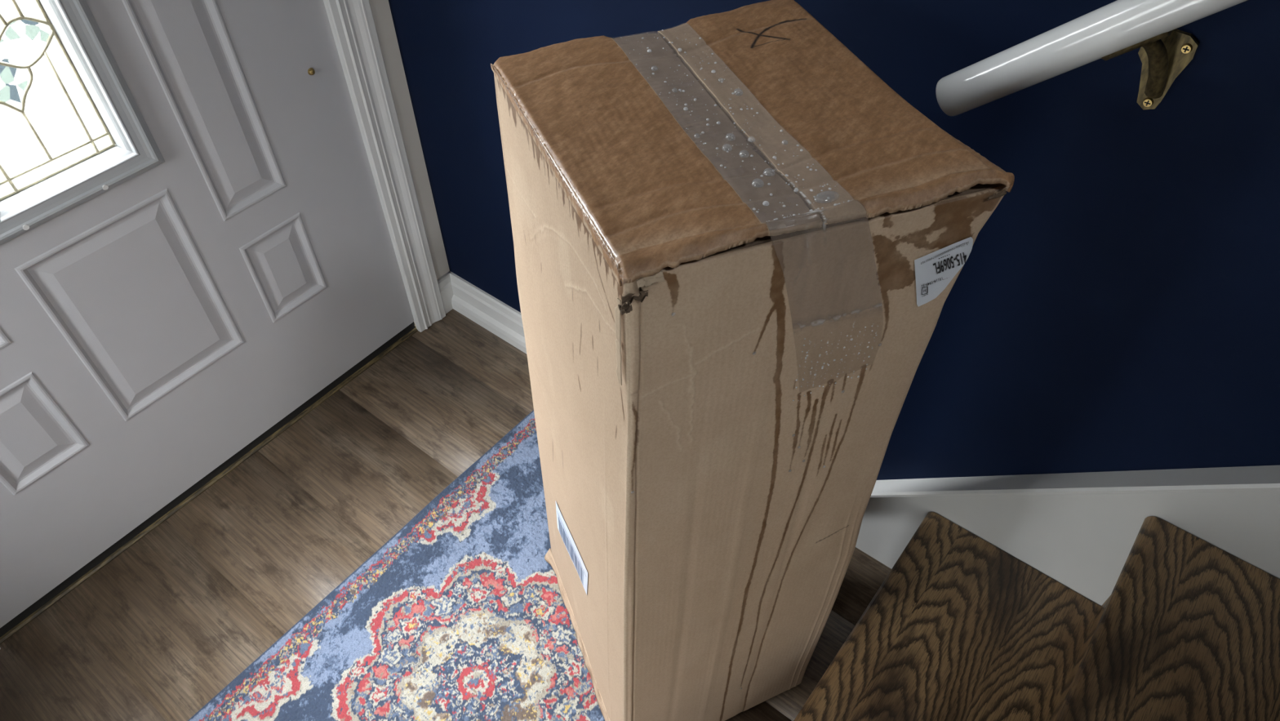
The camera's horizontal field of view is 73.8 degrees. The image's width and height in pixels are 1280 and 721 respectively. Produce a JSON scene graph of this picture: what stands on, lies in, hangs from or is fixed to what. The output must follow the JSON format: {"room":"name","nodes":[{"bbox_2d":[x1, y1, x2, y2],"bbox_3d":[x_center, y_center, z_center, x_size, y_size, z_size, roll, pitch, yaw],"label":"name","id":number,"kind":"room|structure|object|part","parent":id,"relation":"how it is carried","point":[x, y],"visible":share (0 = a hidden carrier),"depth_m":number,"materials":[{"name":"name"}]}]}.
{"room":"home entryway","nodes":[
{"label":"home entryway","id":0,"kind":"room"},
{"bbox_2d":[368,0,449,324],"bbox_3d":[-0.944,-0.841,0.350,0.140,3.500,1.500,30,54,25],"label":"door casing","id":1,"kind":"structure","parent":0,"point":[380,9],"depth_m":1.59,"materials":[{"name":"white paint"}]},
{"bbox_2d":[0,0,415,636],"bbox_3d":[-0.791,-0.505,0.878,0.063,2.054,0.912,30,54,25],"label":"door","id":2,"kind":"structure","parent":1,"relation":"in","point":[178,288],"depth_m":1.34,"materials":[{"name":"white paint"}]},
{"bbox_2d":[0,324,417,644],"bbox_3d":[-0.808,0.175,1.652,0.104,0.006,0.922,30,54,25],"label":"trim","id":3,"kind":"structure","parent":1,"relation":"attached to","point":[227,470],"depth_m":1.58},
{"bbox_2d":[437,271,453,313],"bbox_3d":[-0.427,-0.149,1.888,0.013,0.090,0.047,30,54,25],"label":"baseboard","id":4,"kind":"structure","parent":1,"relation":"attached to","point":[444,282],"depth_m":1.87,"materials":[{"name":"white paint"}]},
{"bbox_2d":[0,308,891,720],"bbox_3d":[0.052,0.851,1.102,2.570,0.100,1.576,30,54,25],"label":"floor","id":5,"kind":"structure","parent":0,"point":[159,630],"depth_m":1.50,"materials":[{"name":"brown wood"}]},
{"bbox_2d":[187,409,604,720],"bbox_3d":[-0.260,0.505,1.344,0.614,0.008,0.941,30,54,25],"label":"rug","id":6,"kind":"object","parent":5,"relation":"on","point":[462,614],"visible":0.56,"depth_m":1.39,"materials":[{"name":"multicoloured fabric"}]},
{"bbox_2d":[490,0,1014,720],"bbox_3d":[0.059,0.102,1.055,0.344,0.959,0.378,-17,50,-14],"label":"cardboard box","id":7,"kind":"object","parent":6,"relation":"on","point":[705,508],"visible":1,"depth_m":0.73,"materials":[{"name":"brown cardboard"}]},
{"bbox_2d":[661,30,848,221],"bbox_3d":[0.064,-0.205,0.694,0.072,0.011,0.304,-16,50,-14],"label":"water droplets","id":8,"kind":"object","parent":7,"relation":"on","point":[661,30],"visible":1,"depth_m":0.62},
{"bbox_2d":[793,511,1279,720],"bbox_3d":[0.414,0.627,0.798,0.741,0.646,1.052,30,54,25],"label":"staircase","id":9,"kind":"structure","parent":5,"relation":"on","point":[960,628],"depth_m":1.11,"materials":[{"name":"brown wood"}]},
{"bbox_2d":[388,0,1279,479],"bbox_3d":[0.548,-0.743,0.250,2.660,3.500,0.120,30,54,25],"label":"wall","id":10,"kind":"structure","parent":0,"point":[1117,308],"depth_m":0.93,"materials":[{"name":"blue paint"}]},
{"bbox_2d":[448,271,526,353],"bbox_3d":[-0.068,0.045,1.708,0.905,0.090,0.024,30,54,25],"label":"baseboard","id":11,"kind":"structure","parent":10,"relation":"attached to","point":[471,301],"depth_m":1.84,"materials":[{"name":"white paint"}]},
{"bbox_2d":[855,465,1279,605],"bbox_3d":[0.861,0.105,0.679,1.476,1.520,0.033,30,54,25],"label":"trim","id":12,"kind":"structure","parent":10,"relation":"attached to","point":[1080,531],"depth_m":1.14,"materials":[{"name":"white paint"}]},
{"bbox_2d":[935,0,1248,116],"bbox_3d":[0.782,-0.365,0.198,1.215,1.105,0.090,30,54,25],"label":"handrail","id":13,"kind":"object","parent":10,"relation":"attached to","point":[1117,28],"visible":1,"depth_m":0.73,"materials":[{"name":"white paint"}]},
{"bbox_3d":[0.438,-0.254,0.738,0.080,0.078,0.019,-21,51,-18],"label":"bracket arm","id":14,"kind":"part","parent":13,"relation":"part of","materials":[{"name":"gold metal"}]}
]}

